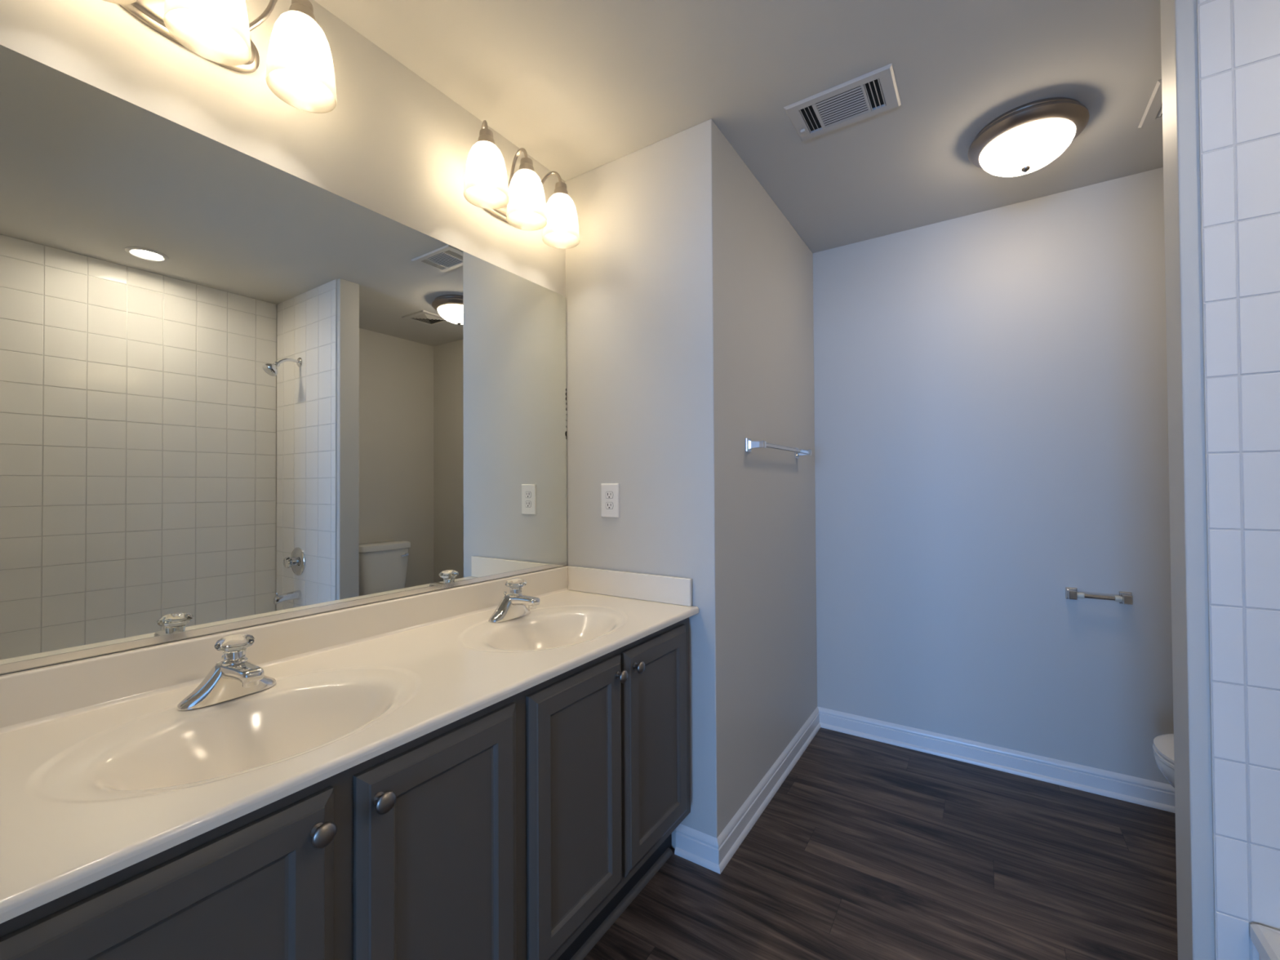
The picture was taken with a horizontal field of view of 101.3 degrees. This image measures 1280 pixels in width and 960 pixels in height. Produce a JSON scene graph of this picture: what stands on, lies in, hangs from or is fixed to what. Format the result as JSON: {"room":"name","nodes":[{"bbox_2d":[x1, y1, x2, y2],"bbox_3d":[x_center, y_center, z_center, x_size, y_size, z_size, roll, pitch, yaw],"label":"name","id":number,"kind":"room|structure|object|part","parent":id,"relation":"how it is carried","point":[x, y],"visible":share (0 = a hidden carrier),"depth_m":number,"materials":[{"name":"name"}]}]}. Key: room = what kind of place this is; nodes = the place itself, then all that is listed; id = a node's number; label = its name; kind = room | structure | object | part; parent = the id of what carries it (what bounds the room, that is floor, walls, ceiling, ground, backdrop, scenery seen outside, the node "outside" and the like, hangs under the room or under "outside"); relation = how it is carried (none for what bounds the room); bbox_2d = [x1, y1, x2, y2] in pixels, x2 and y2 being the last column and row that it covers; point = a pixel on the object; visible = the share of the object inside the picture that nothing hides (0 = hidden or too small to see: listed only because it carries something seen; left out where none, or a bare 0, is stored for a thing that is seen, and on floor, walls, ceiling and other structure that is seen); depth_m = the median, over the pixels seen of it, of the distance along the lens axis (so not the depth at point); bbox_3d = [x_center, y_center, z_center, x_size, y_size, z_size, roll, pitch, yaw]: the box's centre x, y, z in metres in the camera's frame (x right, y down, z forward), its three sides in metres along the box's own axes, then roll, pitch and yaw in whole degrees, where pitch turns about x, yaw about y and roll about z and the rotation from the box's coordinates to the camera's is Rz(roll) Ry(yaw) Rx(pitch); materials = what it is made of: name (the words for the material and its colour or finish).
{"room":"bathroom","nodes":[
{"label":"bathroom","id":0,"kind":"room"},
{"bbox_2d":[0,0,565,675],"bbox_3d":[-0.923,0.032,1.191,0.100,2.440,2.150,-1,-1,33],"label":"wall","id":1,"kind":"structure","parent":0,"point":[393,145],"depth_m":1.33,"materials":[{"name":"grey paint"}]},
{"bbox_2d":[102,0,337,113],"bbox_3d":[-0.862,-0.978,1.036,0.195,0.249,0.464,-1,-1,33],"label":"vanity light","id":2,"kind":"object","parent":1,"relation":"attached to","point":[300,73],"visible":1,"depth_m":1.09,"materials":[{"name":"white glass"}]},
{"bbox_3d":[-0.926,-0.934,0.879,0.132,0.157,0.132,-1,-1,33],"label":"lamp shade","id":3,"kind":"part","parent":2,"relation":"part of","materials":[{"name":"white glass"}]},
{"bbox_3d":[-0.934,-0.955,1.083,0.023,0.116,0.260,-1,-1,33],"label":"plate","id":4,"kind":"part","parent":2,"relation":"part of","materials":[{"name":"silver metal"}]},
{"bbox_3d":[-0.835,-0.932,1.018,0.132,0.157,0.132,-1,-1,33],"label":"lamp shade","id":5,"kind":"part","parent":2,"relation":"part of","materials":[{"name":"white glass"}]},
{"bbox_3d":[-0.817,-1.021,1.153,0.155,0.162,0.028,0,-1,-10],"label":"arm","id":6,"kind":"part","parent":2,"relation":"part of","materials":[{"name":"silver metal"}]},
{"bbox_3d":[-0.744,-0.931,1.157,0.132,0.157,0.132,-1,-1,33],"label":"lamp shade","id":7,"kind":"part","parent":2,"relation":"part of","materials":[{"name":"white glass"}]},
{"bbox_2d":[0,44,567,674],"bbox_3d":[-0.734,-0.199,1.383,0.008,1.052,1.616,-1,-1,33],"label":"wall mirror","id":8,"kind":"object","parent":1,"relation":"attached to","point":[237,390],"visible":1,"depth_m":1.14,"materials":[{"name":"clear mirror"}]},
{"bbox_2d":[0,565,568,728],"bbox_3d":[-0.730,0.384,1.363,0.019,0.111,1.634,-1,-1,33],"label":"backsplash","id":9,"kind":"structure","parent":1,"relation":"attached to","point":[26,695],"depth_m":1.09,"materials":[{"name":"beige stone"}]},
{"bbox_2d":[463,120,579,248],"bbox_3d":[-0.398,-0.972,1.739,0.195,0.249,0.464,-1,-1,33],"label":"vanity light","id":10,"kind":"object","parent":1,"relation":"attached to","point":[522,204],"visible":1,"depth_m":1.67,"materials":[{"name":"white glass"}]},
{"bbox_3d":[-0.488,-1.016,1.652,0.028,0.162,0.155,0,-1,-13],"label":"arm","id":11,"kind":"part","parent":10,"relation":"part of","materials":[{"name":"silver metal"}]},
{"bbox_3d":[-0.463,-0.927,1.582,0.132,0.157,0.132,-1,-1,33],"label":"lamp shade","id":12,"kind":"part","parent":10,"relation":"part of","materials":[{"name":"white glass"}]},
{"bbox_3d":[-0.470,-0.949,1.786,0.023,0.116,0.260,-1,-1,33],"label":"plate","id":13,"kind":"part","parent":10,"relation":"part of","materials":[{"name":"silver metal"}]},
{"bbox_3d":[-0.416,-1.015,1.751,0.117,0.162,0.030,-1,-1,33],"label":"arm","id":14,"kind":"part","parent":10,"relation":"part of","materials":[{"name":"silver metal"}]},
{"bbox_3d":[-0.371,-0.926,1.721,0.132,0.157,0.132,-1,-1,33],"label":"lamp shade","id":15,"kind":"part","parent":10,"relation":"part of","materials":[{"name":"white glass"}]},
{"bbox_3d":[-0.353,-1.014,1.856,0.155,0.162,0.028,0,-1,-10],"label":"arm","id":16,"kind":"part","parent":10,"relation":"part of","materials":[{"name":"silver metal"}]},
{"bbox_3d":[-0.280,-0.925,1.859,0.132,0.157,0.132,-1,-1,33],"label":"lamp shade","id":17,"kind":"part","parent":10,"relation":"part of","materials":[{"name":"white glass"}]},
{"bbox_2d":[564,119,817,848],"bbox_3d":[0.267,0.040,2.417,0.736,2.440,1.207,-1,-1,33],"label":"wall","id":18,"kind":"structure","parent":0,"point":[689,291],"depth_m":1.90,"materials":[{"name":"grey paint"}]},
{"bbox_2d":[600,483,619,517],"bbox_3d":[-0.111,0.075,1.938,0.081,0.124,0.008,-1,-1,33],"label":"wall outlet","id":19,"kind":"object","parent":18,"relation":"attached to","point":[610,491],"visible":1,"depth_m":1.93,"materials":[{"name":"white plastic"}]},
{"bbox_2d":[605,502,613,509],"bbox_3d":[-0.113,0.095,1.936,0.034,0.025,0.001,-1,-1,33],"label":"receptacle","id":20,"kind":"object","parent":19,"relation":"attached to","point":[609,505],"depth_m":1.94,"materials":[{"name":"white plastic"}]},
{"bbox_2d":[605,491,613,498],"bbox_3d":[-0.113,0.056,1.936,0.034,0.025,0.001,-1,-1,33],"label":"receptacle","id":21,"kind":"object","parent":19,"relation":"attached to","point":[609,495],"depth_m":1.94,"materials":[{"name":"white plastic"}]},
{"bbox_2d":[674,823,719,874],"bbox_3d":[0.191,1.205,1.721,0.167,0.094,0.021,-1,-1,33],"label":"baseboard","id":22,"kind":"structure","parent":18,"relation":"attached to","point":[696,846],"depth_m":1.72,"materials":[{"name":"white paint"}]},
{"bbox_2d":[716,706,820,874],"bbox_3d":[0.584,1.208,2.185,0.021,0.094,1.228,-1,-1,33],"label":"baseboard","id":23,"kind":"structure","parent":18,"relation":"attached to","point":[734,833],"depth_m":2.01,"materials":[{"name":"white paint"}]},
{"bbox_2d":[745,438,811,458],"bbox_3d":[0.592,-0.128,2.181,0.069,0.049,0.638,-1,-1,33],"label":"towel bar","id":24,"kind":"object","parent":18,"relation":"attached to","point":[749,445],"visible":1,"depth_m":1.99,"materials":[{"name":"silver metal"}]},
{"bbox_3d":[0.428,-0.130,1.933,0.069,0.049,0.042,-1,-1,33],"label":"post","id":25,"kind":"part","parent":24,"relation":"part of","materials":[{"name":"silver metal"}]},
{"bbox_3d":[0.756,-0.126,2.430,0.069,0.049,0.042,-1,-1,33],"label":"post","id":26,"kind":"part","parent":24,"relation":"part of","materials":[{"name":"silver metal"}]},
{"bbox_2d":[313,0,1163,253],"bbox_3d":[-0.348,-1.240,-0.270,3.900,0.060,6.627,-1,-1,33],"label":"ceiling","id":27,"kind":"structure","parent":0,"point":[582,86],"depth_m":1.56,"materials":[{"name":"grey paint"}]},
{"bbox_2d":[783,63,901,141],"bbox_3d":[0.643,-1.182,1.671,0.314,0.017,0.195,-1,-1,33],"label":"ceiling vent","id":28,"kind":"object","parent":27,"relation":"in","point":[874,92],"visible":1,"depth_m":1.66,"materials":[{"name":"white metal"}]},
{"bbox_2d":[968,97,1089,177],"bbox_3d":[1.311,-1.120,1.786,0.332,0.146,0.332,-1,-1,33],"label":"flush ceiling light","id":29,"kind":"object","parent":27,"relation":"attached to","point":[1026,138],"visible":1,"depth_m":1.71,"materials":[{"name":"white glass"}]},
{"bbox_3d":[1.311,-1.099,1.786,0.265,0.074,0.265,-1,-1,33],"label":"lamp shade","id":30,"kind":"part","parent":29,"relation":"part of","materials":[{"name":"white glass"}]},
{"bbox_2d":[1137,79,1162,128],"bbox_3d":[1.725,-1.194,1.607,0.252,0.008,0.248,-1,-1,33],"label":"ceiling vent","id":31,"kind":"object","parent":27,"relation":"in","point":[1153,114],"visible":0.09,"depth_m":1.69,"materials":[{"name":"white metal"}]},
{"bbox_2d":[582,727,1177,959],"bbox_3d":[-0.333,1.254,-0.301,3.900,0.050,6.627,-1,-1,33],"label":"floor","id":32,"kind":"structure","parent":0,"point":[867,849],"depth_m":1.64,"materials":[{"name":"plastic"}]},
{"bbox_2d":[0,617,690,959],"bbox_3d":[-0.479,0.843,1.218,0.588,0.814,1.596,-1,-1,33],"label":"vanity cabinet","id":33,"kind":"object","parent":32,"relation":"on","point":[523,825],"visible":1,"depth_m":0.96,"materials":[{"name":"grey paint"}]},
{"bbox_3d":[-0.552,0.763,0.645,0.019,0.603,0.338,-1,-1,33],"label":"door","id":34,"kind":"part","parent":33,"relation":"part of","materials":[{"name":"grey paint"}]},
{"bbox_3d":[-0.456,0.506,0.753,0.029,0.033,0.033,-1,-1,33],"label":"knob","id":35,"kind":"part","parent":33,"relation":"part of","materials":[{"name":"grey metal"}]},
{"bbox_2d":[0,565,698,924],"bbox_3d":[-0.497,0.437,1.208,0.577,0.226,1.634,-1,-1,33],"label":"countertop","id":36,"kind":"structure","parent":33,"relation":"on","point":[102,774],"depth_m":0.97,"materials":[{"name":"beige stone"}]},
{"bbox_2d":[176,633,276,711],"bbox_3d":[-0.761,0.357,0.996,0.142,0.120,0.158,-1,-1,33],"label":"faucet","id":37,"kind":"object","parent":36,"relation":"on","point":[233,677],"visible":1,"depth_m":0.98,"materials":[{"name":"silver metal"}]},
{"bbox_3d":[-0.777,0.319,1.007,0.061,0.042,0.061,0,-1,11],"label":"handle","id":38,"kind":"part","parent":37,"relation":"part of","materials":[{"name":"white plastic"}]},
{"bbox_3d":[-0.751,0.364,0.990,0.119,0.034,0.047,-1,-1,33],"label":"spout","id":39,"kind":"part","parent":37,"relation":"part of","materials":[{"name":"silver metal"}]},
{"bbox_2d":[101,686,393,790],"bbox_3d":[-0.637,0.487,0.906,0.294,0.121,0.411,-1,-1,33],"label":"basin","id":40,"kind":"object","parent":36,"relation":"in","point":[250,734],"depth_m":0.96,"materials":[{"name":"white ceramic"}]},
{"bbox_2d":[488,577,540,622],"bbox_3d":[-0.365,0.363,1.600,0.142,0.120,0.158,-1,-1,33],"label":"faucet","id":41,"kind":"object","parent":36,"relation":"on","point":[512,606],"visible":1,"depth_m":1.59,"materials":[{"name":"silver metal"}]},
{"bbox_3d":[-0.381,0.324,1.611,0.061,0.042,0.061,0,-1,11],"label":"handle","id":42,"kind":"part","parent":41,"relation":"part of","materials":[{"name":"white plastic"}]},
{"bbox_3d":[-0.355,0.369,1.593,0.119,0.034,0.047,-1,-1,33],"label":"spout","id":43,"kind":"part","parent":41,"relation":"part of","materials":[{"name":"silver metal"}]},
{"bbox_2d":[488,615,614,650],"bbox_3d":[-0.241,0.492,1.503,0.292,0.121,0.411,-1,-1,33],"label":"basin","id":44,"kind":"object","parent":36,"relation":"in","point":[533,633],"depth_m":1.62,"materials":[{"name":"white ceramic"}]},
{"bbox_3d":[-0.405,0.507,0.829,0.029,0.033,0.033,-1,-1,33],"label":"knob","id":45,"kind":"part","parent":33,"relation":"part of","materials":[{"name":"grey metal"}]},
{"bbox_3d":[-0.348,0.766,0.953,0.019,0.603,0.332,-1,-1,33],"label":"door","id":46,"kind":"part","parent":33,"relation":"part of","materials":[{"name":"grey paint"}]},
{"bbox_3d":[-0.143,0.768,1.264,0.019,0.603,0.340,-1,-1,33],"label":"door","id":47,"kind":"part","parent":33,"relation":"part of","materials":[{"name":"grey paint"}]},
{"bbox_3d":[-0.332,1.239,1.106,0.016,0.016,1.576,-1,-1,33],"label":"shoe moulding","id":48,"kind":"part","parent":33,"relation":"part of","materials":[{"name":"grey paint"}]},
{"bbox_3d":[-0.048,0.512,1.370,0.029,0.033,0.033,-1,-1,33],"label":"knob","id":49,"kind":"part","parent":33,"relation":"part of","materials":[{"name":"grey metal"}]},
{"bbox_3d":[-0.003,0.512,1.439,0.029,0.033,0.033,-1,-1,33],"label":"knob","id":50,"kind":"part","parent":33,"relation":"part of","materials":[{"name":"grey metal"}]},
{"bbox_3d":[0.054,0.771,1.562,0.019,0.603,0.347,-1,-1,33],"label":"door","id":51,"kind":"part","parent":33,"relation":"part of","materials":[{"name":"grey paint"}]},
{"bbox_2d":[1152,733,1174,787],"bbox_3d":[1.905,0.829,1.406,0.768,0.817,0.410,-1,-1,33],"label":"toilet","id":52,"kind":"object","parent":32,"relation":"on","point":[1163,744],"visible":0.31,"depth_m":1.58,"materials":[{"name":"white ceramic"}]},
{"bbox_3d":[1.799,0.836,1.476,0.513,0.017,0.374,-1,-1,33],"label":"seat","id":53,"kind":"part","parent":52,"relation":"part of","materials":[{"name":"white ceramic"}]},
{"bbox_3d":[1.804,0.816,1.473,0.524,0.022,0.374,-1,-1,33],"label":"seat lid","id":54,"kind":"part","parent":52,"relation":"part of","materials":[{"name":"white ceramic"}]},
{"bbox_3d":[1.888,1.041,1.415,0.721,0.394,0.368,-1,-1,33],"label":"bowl","id":55,"kind":"part","parent":52,"relation":"part of","materials":[{"name":"white ceramic"}]},
{"bbox_2d":[1249,924,1279,959],"bbox_3d":[1.093,1.047,0.218,0.706,0.362,1.514,-1,-1,33],"label":"bathtub","id":56,"kind":"object","parent":32,"relation":"on","point":[1266,940],"visible":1,"depth_m":1.00,"materials":[{"name":"white ceramic"}]},
{"bbox_2d":[813,167,1173,784],"bbox_3d":[1.476,0.033,2.402,2.770,2.440,0.100,-1,-1,33],"label":"wall","id":57,"kind":"structure","parent":0,"point":[990,386],"depth_m":2.27,"materials":[{"name":"grey paint"}]},
{"bbox_2d":[817,706,1175,813],"bbox_3d":[1.715,1.201,2.161,1.934,0.094,0.021,-1,-1,33],"label":"baseboard","id":58,"kind":"structure","parent":57,"relation":"attached to","point":[1151,793],"depth_m":2.25,"materials":[{"name":"white paint"}]},
{"bbox_2d":[1065,586,1133,604],"bbox_3d":[1.817,0.462,2.080,0.202,0.047,0.055,-1,-1,33],"label":"toilet paper holder","id":59,"kind":"object","parent":57,"relation":"attached to","point":[1125,597],"visible":1,"depth_m":2.06,"materials":[{"name":"silver metal"}]},
{"bbox_3d":[1.749,0.463,2.125,0.038,0.047,0.055,-1,-1,33],"label":"post","id":60,"kind":"part","parent":59,"relation":"part of","materials":[{"name":"silver metal"}]},
{"bbox_3d":[1.886,0.461,2.034,0.038,0.047,0.055,-1,-1,33],"label":"post","id":61,"kind":"part","parent":59,"relation":"part of","materials":[{"name":"silver metal"}]},
{"bbox_2d":[1160,0,1214,959],"bbox_3d":[1.534,0.014,0.924,0.844,2.440,0.112,-1,-1,33],"label":"wall partition","id":62,"kind":"structure","parent":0,"point":[1179,42],"depth_m":1.11,"materials":[{"name":"grey paint"}]},
{"bbox_2d":[1196,0,1279,959],"bbox_3d":[1.487,0.014,0.883,0.747,2.440,0.009,-1,-1,33],"label":"tile","id":63,"kind":"structure","parent":62,"relation":"attached to","point":[1238,41],"depth_m":1.06,"materials":[{"name":"white tile"}]}
]}

